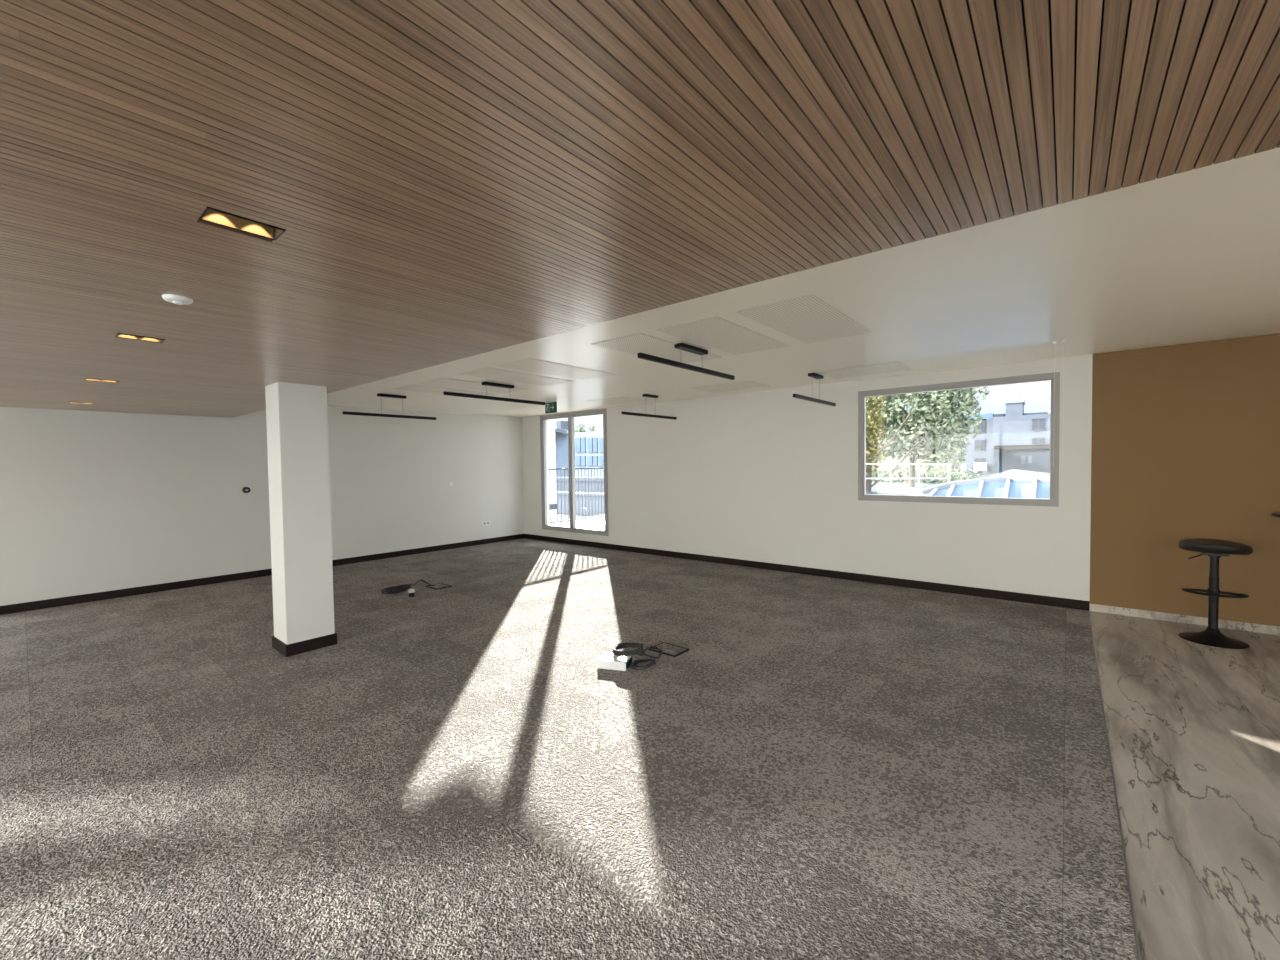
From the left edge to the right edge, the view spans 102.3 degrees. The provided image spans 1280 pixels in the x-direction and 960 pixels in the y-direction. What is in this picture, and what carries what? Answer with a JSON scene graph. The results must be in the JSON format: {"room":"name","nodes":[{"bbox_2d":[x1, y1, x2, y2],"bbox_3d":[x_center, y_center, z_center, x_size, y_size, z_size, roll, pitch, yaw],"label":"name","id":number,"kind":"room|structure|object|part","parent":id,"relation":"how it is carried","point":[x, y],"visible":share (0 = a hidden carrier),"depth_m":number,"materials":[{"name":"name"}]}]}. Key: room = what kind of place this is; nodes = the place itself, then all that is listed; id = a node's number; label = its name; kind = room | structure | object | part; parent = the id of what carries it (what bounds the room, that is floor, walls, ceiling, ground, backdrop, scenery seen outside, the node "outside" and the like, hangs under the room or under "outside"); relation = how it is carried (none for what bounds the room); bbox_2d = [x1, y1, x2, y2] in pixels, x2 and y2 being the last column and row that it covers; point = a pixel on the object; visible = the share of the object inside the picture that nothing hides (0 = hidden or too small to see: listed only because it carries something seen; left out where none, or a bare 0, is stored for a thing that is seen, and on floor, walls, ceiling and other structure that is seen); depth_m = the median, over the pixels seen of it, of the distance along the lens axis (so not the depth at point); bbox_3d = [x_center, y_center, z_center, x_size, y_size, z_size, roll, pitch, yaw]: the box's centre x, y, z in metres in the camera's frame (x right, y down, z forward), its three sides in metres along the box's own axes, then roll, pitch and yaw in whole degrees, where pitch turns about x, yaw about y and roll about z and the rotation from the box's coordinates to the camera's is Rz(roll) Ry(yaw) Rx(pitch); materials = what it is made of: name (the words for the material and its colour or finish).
{"room":"empty office","nodes":[
{"label":"empty office","id":0,"kind":"room"},
{"bbox_2d":[0,405,523,605],"bbox_3d":[-5.845,-0.049,7.662,0.200,3.000,9.933,1,2,40],"label":"wall","id":1,"kind":"structure","parent":0,"point":[91,501],"depth_m":7.18,"materials":[{"name":"white paint"}]},
{"bbox_2d":[240,487,250,492],"bbox_3d":[-5.775,0.147,7.553,0.050,0.094,0.135,1,2,40],"label":"sensor","id":2,"kind":"object","parent":1,"relation":"attached to","point":[242,489],"visible":1,"depth_m":7.54,"materials":[{"name":"white paint"}]},
{"bbox_2d":[0,534,523,614],"bbox_3d":[-4.965,1.362,8.575,0.014,0.100,7.469,1,2,40],"label":"baseboard","id":3,"kind":"structure","parent":1,"relation":"attached to","point":[34,605],"depth_m":7.12,"materials":[{"name":"black wood"}]},
{"bbox_2d":[482,521,489,525],"bbox_3d":[-3.194,0.898,10.705,0.012,0.084,0.170,1,2,40],"label":"wall socket","id":4,"kind":"object","parent":1,"relation":"attached to","point":[483,522],"visible":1,"depth_m":10.71,"materials":[{"name":"white plastic"}]},
{"bbox_2d":[551,517,604,529],"bbox_3d":[0.557,1.133,12.281,4.400,0.220,4.867,1,2,40],"label":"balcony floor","id":5,"kind":"structure","parent":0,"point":[599,524],"depth_m":12.25,"materials":[{"name":"white concrete"}]},
{"bbox_2d":[548,467,604,525],"bbox_3d":[-0.883,0.342,13.291,0.050,1.340,4.500,1,2,40],"label":"railing","id":6,"kind":"object","parent":5,"relation":"on","point":[594,468],"visible":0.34,"depth_m":12.55,"materials":[{"name":"grey metal"}]},
{"bbox_3d":[-0.892,-0.308,13.272,0.050,0.040,4.500,1,2,40],"label":"rail","id":7,"kind":"part","parent":6,"relation":"part of","materials":[{"name":"grey metal"}]},
{"bbox_3d":[-0.875,0.917,13.309,0.040,0.030,4.500,1,2,40],"label":"rail","id":8,"kind":"part","parent":6,"relation":"part of","materials":[{"name":"white metal"}]},
{"bbox_2d":[0,538,1279,959],"bbox_3d":[-0.683,1.513,3.576,12.990,0.020,9.733,1,2,40],"label":"floor","id":9,"kind":"structure","parent":0,"point":[828,768],"depth_m":2.66,"materials":[{"name":"carpet"}]},
{"bbox_2d":[265,382,336,656],"bbox_3d":[-3.054,0.333,4.638,0.385,2.340,0.401,1,2,40],"label":"column","id":10,"kind":"structure","parent":9,"relation":"on","point":[296,414],"depth_m":4.51,"materials":[{"name":"white paint"}]},
{"bbox_3d":[-3.038,1.452,4.672,0.385,0.100,0.401,1,2,40],"label":"baseboard","id":11,"kind":"part","parent":10,"relation":"part of","materials":[{"name":"black wood"}]},
{"bbox_2d":[381,580,433,593],"bbox_3d":[-3.031,1.387,6.736,0.285,0.098,0.642,1,2,40],"label":"cable","id":12,"kind":"object","parent":9,"relation":"on","point":[394,589],"visible":1,"depth_m":6.60,"materials":[{"name":"black plastic"}]},
{"bbox_2d":[408,589,414,596],"bbox_3d":[-2.865,1.419,6.465,0.070,0.055,0.216,-2,2,-24],"label":"box","id":13,"kind":"object","parent":9,"relation":"on","point":[411,592],"visible":1,"depth_m":6.38,"materials":[{"name":"white plastic"}]},
{"bbox_2d":[426,583,451,589],"bbox_3d":[-2.702,1.420,6.916,0.284,0.020,0.220,1,2,40],"label":"floor hatch","id":14,"kind":"object","parent":9,"relation":"on","point":[438,585],"visible":0.99,"depth_m":6.89,"materials":[{"name":"metal"}]},
{"bbox_3d":[-2.701,1.425,6.915,0.258,0.008,0.198,1,2,40],"label":"lid","id":15,"kind":"part","parent":14,"relation":"part of","materials":[{"name":"carpet"}]},
{"bbox_2d":[597,652,631,670],"bbox_3d":[-0.199,1.446,4.106,0.245,0.068,0.172,0,2,16],"label":"box","id":16,"kind":"object","parent":9,"relation":"on","point":[611,661],"visible":0.98,"depth_m":4.04,"materials":[{"name":"white plastic"}]},
{"bbox_3d":[-0.226,1.449,4.026,0.200,0.052,0.002,0,2,16],"label":"plate","id":17,"kind":"part","parent":16,"relation":"part of","materials":[{"name":"white plastic"}]},
{"bbox_2d":[612,643,662,669],"bbox_3d":[0.032,1.389,4.228,0.407,0.167,0.498,1,2,40],"label":"cable","id":18,"kind":"object","parent":9,"relation":"on","point":[640,651],"visible":1,"depth_m":4.11,"materials":[{"name":"black plastic"}]},
{"bbox_2d":[648,642,688,656],"bbox_3d":[0.245,1.453,4.439,0.284,0.020,0.210,1,2,40],"label":"floor hatch","id":19,"kind":"object","parent":9,"relation":"on","point":[672,650],"visible":1,"depth_m":4.43,"materials":[{"name":"metal"}]},
{"bbox_3d":[0.247,1.459,4.438,0.258,0.008,0.188,1,2,40],"label":"lid","id":20,"kind":"part","parent":19,"relation":"part of","materials":[{"name":"carpet"}]},
{"bbox_2d":[1089,611,1140,959],"bbox_3d":[1.615,1.528,1.671,0.008,0.002,9.733,1,2,40],"label":"trim","id":21,"kind":"structure","parent":9,"relation":"attached to","point":[1112,771],"depth_m":2.22,"materials":[{"name":"metal"}]},
{"bbox_2d":[1178,539,1252,648],"bbox_3d":[4.973,0.962,4.468,0.432,0.868,0.416,1,2,40],"label":"bar stool","id":22,"kind":"object","parent":9,"relation":"on","point":[1214,548],"visible":1,"depth_m":4.44,"materials":[{"name":"black metal"}]},
{"bbox_3d":[4.969,0.643,4.459,0.150,0.037,0.150,1,2,40],"label":"seat plate","id":23,"kind":"part","parent":22,"relation":"part of","materials":[{"name":"black metal"}]},
{"bbox_3d":[4.968,0.579,4.457,0.432,0.101,0.397,1,2,40],"label":"seat","id":24,"kind":"part","parent":22,"relation":"part of","materials":[{"name":"black leather"}]},
{"bbox_2d":[1271,512,1279,517],"bbox_3d":[5.469,0.839,4.078,0.620,1.125,0.620,1,2,40],"label":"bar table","id":25,"kind":"object","parent":9,"relation":"on","point":[1276,514],"visible":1,"depth_m":4.22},
{"bbox_2d":[0,0,1279,417],"bbox_3d":[-2.295,-0.767,1.458,12.807,0.030,4.563,1,2,40],"label":"ceiling","id":26,"kind":"structure","parent":0,"point":[446,181],"depth_m":1.22,"materials":[{"name":"brown wood"}]},
{"bbox_2d":[68,402,94,403],"bbox_3d":[-5.978,-0.887,5.516,0.104,0.133,0.190,1,2,40],"label":"recessed light","id":27,"kind":"object","parent":26,"relation":"in","point":[68,402],"visible":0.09,"depth_m":5.53,"materials":[{"name":"brown metal"}]},
{"bbox_2d":[85,378,118,382],"bbox_3d":[-4.354,-0.869,4.169,0.104,0.133,0.190,1,2,40],"label":"recessed light","id":28,"kind":"object","parent":26,"relation":"in","point":[88,379],"visible":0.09,"depth_m":4.18,"materials":[{"name":"brown metal"}]},
{"bbox_2d":[115,333,164,342],"bbox_3d":[-2.776,-0.851,2.861,0.104,0.133,0.190,1,2,40],"label":"recessed light","id":29,"kind":"object","parent":26,"relation":"in","point":[119,335],"visible":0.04,"depth_m":2.88,"materials":[{"name":"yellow metal"}]},
{"bbox_2d":[162,294,192,304],"bbox_3d":[-1.980,-0.767,2.208,0.100,0.025,0.100,1,2,40],"label":"smoke detector","id":30,"kind":"object","parent":26,"relation":"attached to","point":[176,299],"visible":1,"depth_m":2.19,"materials":[{"name":"white plastic"}]},
{"bbox_2d":[199,207,285,240],"bbox_3d":[-1.198,-0.834,1.553,0.104,0.133,0.190,1,2,40],"label":"recessed light","id":31,"kind":"object","parent":26,"relation":"in","point":[211,215],"visible":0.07,"depth_m":1.58,"materials":[{"name":"brown metal"}]},
{"bbox_2d":[750,147,1275,283],"bbox_3d":[-2.298,-0.903,1.455,12.811,0.295,4.563,1,2,40],"label":"trim","id":32,"kind":"structure","parent":26,"relation":"attached to","point":[1275,147],"depth_m":1.46,"materials":[{"name":"white paint"}]},
{"bbox_2d":[327,147,1279,416],"bbox_3d":[-0.722,-1.290,3.491,12.990,0.312,9.733,1,2,40],"label":"ceiling","id":33,"kind":"structure","parent":0,"point":[1202,244],"depth_m":3.42,"materials":[{"name":"paint"}]},
{"bbox_2d":[342,393,435,419],"bbox_3d":[-3.528,-1.052,7.341,0.080,0.318,1.310,1,2,40],"label":"lamp","id":34,"kind":"object","parent":33,"relation":"hanging from","point":[379,394],"visible":1,"depth_m":7.28,"materials":[{"name":"metal"}]},
{"bbox_2d":[394,384,495,395],"bbox_3d":[-2.644,-1.212,7.073,0.545,0.003,1.255,1,2,40],"label":"perforated panel","id":35,"kind":"object","parent":33,"relation":"attached to","point":[417,388],"visible":0.86,"depth_m":6.92,"materials":[{"name":"paint"}]},
{"bbox_2d":[420,378,526,392],"bbox_3d":[-2.111,-1.206,6.631,0.545,0.003,1.255,1,2,40],"label":"perforated panel","id":36,"kind":"object","parent":33,"relation":"attached to","point":[446,382],"visible":0.93,"depth_m":6.54,"materials":[{"name":"paint"}]},
{"bbox_2d":[443,382,544,404],"bbox_3d":[-1.780,-1.105,6.487,0.080,0.208,1.480,1,2,40],"label":"lamp","id":37,"kind":"object","parent":33,"relation":"hanging from","point":[486,384],"visible":1,"depth_m":6.42,"materials":[{"name":"metal"}]},
{"bbox_2d":[460,368,574,385],"bbox_3d":[-1.409,-1.198,6.049,0.545,0.003,1.255,1,2,40],"label":"perforated panel","id":38,"kind":"object","parent":33,"relation":"attached to","point":[491,373],"visible":1,"depth_m":5.99,"materials":[{"name":"paint"}]},
{"bbox_2d":[545,401,556,413],"bbox_3d":[-1.445,-1.178,8.363,0.270,0.185,0.042,1,2,40],"label":"exit sign","id":39,"kind":"object","parent":33,"relation":"hanging from","point":[550,407],"visible":1,"depth_m":8.34,"materials":[{"name":"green plastic"}]},
{"bbox_2d":[496,358,616,379],"bbox_3d":[-0.876,-1.192,5.607,0.545,0.003,1.255,1,2,40],"label":"perforated panel","id":40,"kind":"object","parent":33,"relation":"attached to","point":[532,365],"visible":1,"depth_m":5.54,"materials":[{"name":"paint"}]},
{"bbox_2d":[587,396,649,404],"bbox_3d":[-0.358,-1.331,8.639,0.900,0.003,0.680,1,2,40],"label":"perforated panel","id":41,"kind":"object","parent":33,"relation":"attached to","point":[624,399],"visible":1,"depth_m":8.61,"materials":[{"name":"paint"}]},
{"bbox_2d":[621,408,676,419],"bbox_3d":[0.135,-1.042,7.984,0.080,0.142,1.360,1,2,40],"label":"lamp","id":42,"kind":"object","parent":33,"relation":"hanging from","point":[647,415],"depth_m":7.97,"materials":[{"name":"metal"}]},
{"bbox_2d":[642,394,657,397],"bbox_3d":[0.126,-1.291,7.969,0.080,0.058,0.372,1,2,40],"label":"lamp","id":43,"kind":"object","parent":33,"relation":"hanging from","point":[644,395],"depth_m":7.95,"materials":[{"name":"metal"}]},
{"bbox_2d":[591,333,720,362],"bbox_3d":[0.189,-1.181,4.724,0.545,0.003,1.255,1,2,40],"label":"perforated panel","id":44,"kind":"object","parent":33,"relation":"attached to","point":[634,344],"visible":0.79,"depth_m":4.58,"materials":[{"name":"paint"}]},
{"bbox_2d":[638,343,734,379],"bbox_3d":[0.463,-1.082,4.602,0.080,0.203,1.480,1,2,40],"label":"lamp","id":45,"kind":"object","parent":33,"relation":"hanging from","point":[682,346],"visible":1,"depth_m":4.52,"materials":[{"name":"metal"}]},
{"bbox_2d":[655,316,787,354],"bbox_3d":[0.722,-1.175,4.282,0.545,0.003,1.255,1,2,40],"label":"perforated panel","id":46,"kind":"object","parent":33,"relation":"attached to","point":[715,332],"visible":1,"depth_m":4.19,"materials":[{"name":"paint"}]},
{"bbox_2d":[691,381,768,392],"bbox_3d":[1.270,-1.313,7.289,0.930,0.003,0.680,1,2,40],"label":"perforated panel","id":47,"kind":"object","parent":33,"relation":"attached to","point":[741,385],"visible":1,"depth_m":7.26,"materials":[{"name":"paint"}]},
{"bbox_2d":[735,294,871,343],"bbox_3d":[1.254,-1.169,3.841,0.545,0.003,1.255,1,2,40],"label":"perforated panel","id":48,"kind":"object","parent":33,"relation":"attached to","point":[805,319],"visible":1,"depth_m":3.74,"materials":[{"name":"paint"}]},
{"bbox_2d":[793,373,835,405],"bbox_3d":[2.173,-1.132,6.366,0.080,0.338,1.330,1,2,40],"label":"lamp","id":49,"kind":"object","parent":33,"relation":"hanging from","point":[813,375],"visible":1,"depth_m":6.32,"materials":[{"name":"metal"}]},
{"bbox_2d":[817,361,911,378],"bbox_3d":[2.668,-1.298,6.130,0.900,0.003,0.680,1,2,40],"label":"perforated panel","id":50,"kind":"object","parent":33,"relation":"attached to","point":[889,367],"visible":1,"depth_m":6.10,"materials":[{"name":"paint"}]},
{"bbox_2d":[1052,339,1066,466],"bbox_3d":[3.753,-0.695,4.619,0.101,1.150,0.020,1,2,40],"label":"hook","id":51,"kind":"object","parent":33,"relation":"hanging from","point":[1064,340],"visible":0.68,"depth_m":4.61,"materials":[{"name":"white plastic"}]},
{"bbox_3d":[3.728,-0.673,4.640,0.002,1.105,0.002,1,2,40],"label":"cord","id":52,"kind":"part","parent":51,"relation":"part of","materials":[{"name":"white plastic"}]},
{"bbox_2d":[522,333,1279,626],"bbox_3d":[2.465,-0.156,7.351,13.390,3.000,0.200,1,2,40],"label":"wall","id":53,"kind":"structure","parent":0,"point":[768,476],"depth_m":5.70,"materials":[{"name":"white paint"}]},
{"bbox_2d":[540,409,608,535],"bbox_3d":[-1.360,-0.148,10.399,1.940,2.417,0.153,1,2,40],"label":"door","id":54,"kind":"structure","parent":53,"relation":"in","point":[571,426],"depth_m":10.40,"materials":[{"name":"grey metal"}]},
{"bbox_2d":[524,534,1279,634],"bbox_3d":[2.417,1.297,7.312,12.990,0.100,0.014,1,2,40],"label":"baseboard","id":55,"kind":"structure","parent":53,"relation":"attached to","point":[956,589],"depth_m":6.24,"materials":[{"name":"black wood"}]},
{"bbox_2d":[858,372,1059,506],"bbox_3d":[3.722,-0.443,6.217,2.072,1.441,0.102,1,2,40],"label":"window","id":56,"kind":"structure","parent":53,"relation":"in","point":[1053,501],"depth_m":6.00,"materials":[{"name":"grey metal"}]},
{"label":"outside","id":57,"kind":"structure","parent":0,"visible":0},
{"bbox_2d":[993,444,1049,474],"bbox_3d":[55.614,-0.957,72.771,8.848,7.874,9.000,1,2,40],"label":"annex building","id":58,"kind":"structure","parent":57,"point":[1035,458],"depth_m":70.58,"materials":[{"name":"white concrete"}]},
{"bbox_3d":[49.799,-0.745,72.144,0.699,7.652,0.600,1,2,40],"label":"corner post","id":59,"kind":"part","parent":58,"relation":"part of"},
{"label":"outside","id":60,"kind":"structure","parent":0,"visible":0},
{"bbox_2d":[946,413,995,478],"bbox_3d":[57.504,-3.956,88.953,6.820,14.678,14.500,1,2,40],"label":"apartment building","id":61,"kind":"structure","parent":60,"point":[979,452],"depth_m":83.62,"materials":[{"name":"white concrete"}]},
{"bbox_3d":[54.318,-2.161,82.311,1.771,1.356,0.100,1,2,40],"label":"balcony rail","id":62,"kind":"part","parent":61,"relation":"part of","materials":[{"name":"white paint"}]},
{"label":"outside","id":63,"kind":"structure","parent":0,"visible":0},
{"bbox_2d":[992,395,1049,474],"bbox_3d":[63.721,-5.170,83.290,9.736,16.159,16.200,1,2,40],"label":"apartment building","id":64,"kind":"structure","parent":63,"point":[1014,427],"depth_m":78.26,"materials":[{"name":"grey concrete"}]},
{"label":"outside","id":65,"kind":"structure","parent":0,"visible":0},
{"bbox_2d":[866,480,942,495],"bbox_3d":[22.056,0.878,42.284,28.000,0.480,37.147,1,2,40],"label":"flat roof","id":66,"kind":"structure","parent":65,"point":[881,488],"depth_m":42.97,"materials":[{"name":"metal"}]},
{"bbox_2d":[866,463,950,493],"bbox_3d":[18.423,-0.152,36.709,6.417,2.177,0.100,1,2,40],"label":"railing","id":67,"kind":"object","parent":66,"relation":"on","point":[889,464],"visible":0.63,"depth_m":36.24,"materials":[{"name":"metal"}]},
{"bbox_3d":[18.001,-0.117,37.061,0.101,2.096,0.100,1,2,40],"label":"post","id":68,"kind":"part","parent":67,"relation":"part of","materials":[{"name":"white metal"}]},
{"bbox_3d":[18.409,-1.132,36.680,6.413,0.215,0.100,1,2,40],"label":"rail","id":69,"kind":"part","parent":67,"relation":"part of","materials":[{"name":"white metal"}]},
{"bbox_3d":[18.423,-0.112,36.710,6.417,0.142,0.100,1,2,40],"label":"rail","id":70,"kind":"part","parent":67,"relation":"part of","materials":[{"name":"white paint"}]},
{"bbox_3d":[19.412,-0.090,35.891,0.102,2.075,0.100,1,2,40],"label":"post","id":71,"kind":"part","parent":67,"relation":"part of","materials":[{"name":"white metal"}]},
{"bbox_3d":[20.801,-0.065,34.740,0.104,2.054,0.100,1,2,40],"label":"post","id":72,"kind":"part","parent":67,"relation":"part of","materials":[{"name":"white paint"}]},
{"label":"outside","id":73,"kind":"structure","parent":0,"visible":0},
{"bbox_2d":[872,438,962,482],"bbox_3d":[36.856,-2.625,72.013,12.820,7.553,9.000,1,2,40],"label":"house","id":74,"kind":"structure","parent":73,"point":[889,459],"depth_m":68.51,"materials":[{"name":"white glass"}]},
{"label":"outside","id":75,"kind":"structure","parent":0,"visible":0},
{"bbox_2d":[575,431,603,476],"bbox_3d":[-1.897,-0.835,65.106,11.204,10.439,8.200,1,2,40],"label":"office building","id":76,"kind":"structure","parent":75,"point":[589,453],"depth_m":63.42,"materials":[{"name":"blue metal"}]},
{"bbox_3d":[-2.801,1.066,33.144,21.400,0.150,18.650,1,2,40],"label":"trim","id":77,"kind":"structure","parent":0,"visible":0},
{"bbox_2d":[556,477,603,492],"bbox_3d":[-4.481,0.556,32.599,12.700,1.450,0.600,1,2,40],"label":"wall","id":78,"kind":"structure","parent":77,"relation":"on","point":[600,482],"depth_m":31.42,"materials":[{"name":"white paint"}]},
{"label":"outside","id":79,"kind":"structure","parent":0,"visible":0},
{"bbox_2d":[555,421,568,476],"bbox_3d":[-8.710,-0.687,53.495,3.021,11.209,9.512,-1,2,-8],"label":"townhouse","id":80,"kind":"structure","parent":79,"point":[561,428],"depth_m":51.91,"materials":[{"name":"white concrete"}]},
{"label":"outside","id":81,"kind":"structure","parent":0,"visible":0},
{"bbox_2d":[919,475,1049,498],"bbox_3d":[7.294,0.343,10.906,2.931,0.810,3.083,1,2,40],"label":"roof","id":82,"kind":"structure","parent":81,"point":[1008,486],"depth_m":11.33,"materials":[{"name":"metal"}]},
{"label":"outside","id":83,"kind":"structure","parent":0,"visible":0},
{"bbox_2d":[984,469,1049,477],"bbox_3d":[10.173,0.020,14.038,2.367,0.567,3.580,1,2,40],"label":"roof","id":84,"kind":"structure","parent":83,"point":[1009,472],"depth_m":15.10,"materials":[{"name":"metal"}]},
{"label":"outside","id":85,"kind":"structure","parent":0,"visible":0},
{"label":"ground","id":86,"kind":"structure","parent":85,"visible":0},
{"bbox_2d":[548,419,556,523],"bbox_3d":[-2.927,3.542,16.615,0.431,13.200,0.440,1,2,40],"label":"post","id":87,"kind":"object","parent":86,"relation":"on","point":[551,423],"visible":0.07,"depth_m":16.41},
{"bbox_2d":[575,423,587,432],"bbox_3d":[-9.066,-0.448,83.569,5.074,17.313,5.183,1,2,40],"label":"tree","id":88,"kind":"object","parent":86,"relation":"on","point":[582,426],"visible":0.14,"depth_m":82.82,"materials":[{"name":"green plant"}]},
{"bbox_2d":[587,425,595,431],"bbox_3d":[-8.697,-0.770,90.139,5.738,17.550,4.848,-1,2,3],"label":"tree","id":89,"kind":"object","parent":86,"relation":"on","point":[593,427],"visible":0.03,"depth_m":89.35,"materials":[{"name":"green plant"}]},
{"bbox_2d":[866,396,918,491],"bbox_3d":[17.821,0.603,39.072,5.974,17.141,5.246,1,2,40],"label":"tree","id":90,"kind":"object","parent":86,"relation":"on","point":[871,453],"visible":0.39,"depth_m":38.29,"materials":[{"name":"green plant"}]},
{"bbox_2d":[871,465,982,482],"bbox_3d":[29.623,3.382,56.202,13.726,10.223,6.179,1,2,40],"label":"tree","id":91,"kind":"object","parent":86,"relation":"on","point":[898,474],"visible":0.3,"depth_m":54.56,"materials":[{"name":"green plant"}]},
{"bbox_2d":[867,387,989,486],"bbox_3d":[23.518,-1.788,45.380,12.123,21.382,9.399,1,2,40],"label":"tree","id":92,"kind":"object","parent":86,"relation":"on","point":[928,430],"visible":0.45,"depth_m":42.74,"materials":[{"name":"green plant"}]},
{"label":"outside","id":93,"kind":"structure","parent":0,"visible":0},
{"bbox_2d":[556,491,603,515],"bbox_3d":[-3.651,0.920,21.461,8.200,0.870,0.500,1,2,40],"label":"wall","id":94,"kind":"structure","parent":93,"point":[594,497],"depth_m":20.07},
{"bbox_2d":[558,514,596,519],"bbox_3d":[-1.712,1.543,18.481,6.800,0.250,1.550,1,2,40],"label":"trim","id":95,"kind":"structure","parent":94,"relation":"attached to","point":[559,515],"depth_m":19.37,"materials":[{"name":"white"}]},
{"bbox_2d":[581,507,599,518],"bbox_3d":[-1.651,1.361,18.066,1.100,0.791,0.050,1,2,40],"label":"flight","id":96,"kind":"object","parent":95,"relation":"on","point":[590,512],"visible":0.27,"depth_m":18.10,"materials":[{"name":"grey paint"}]}
]}

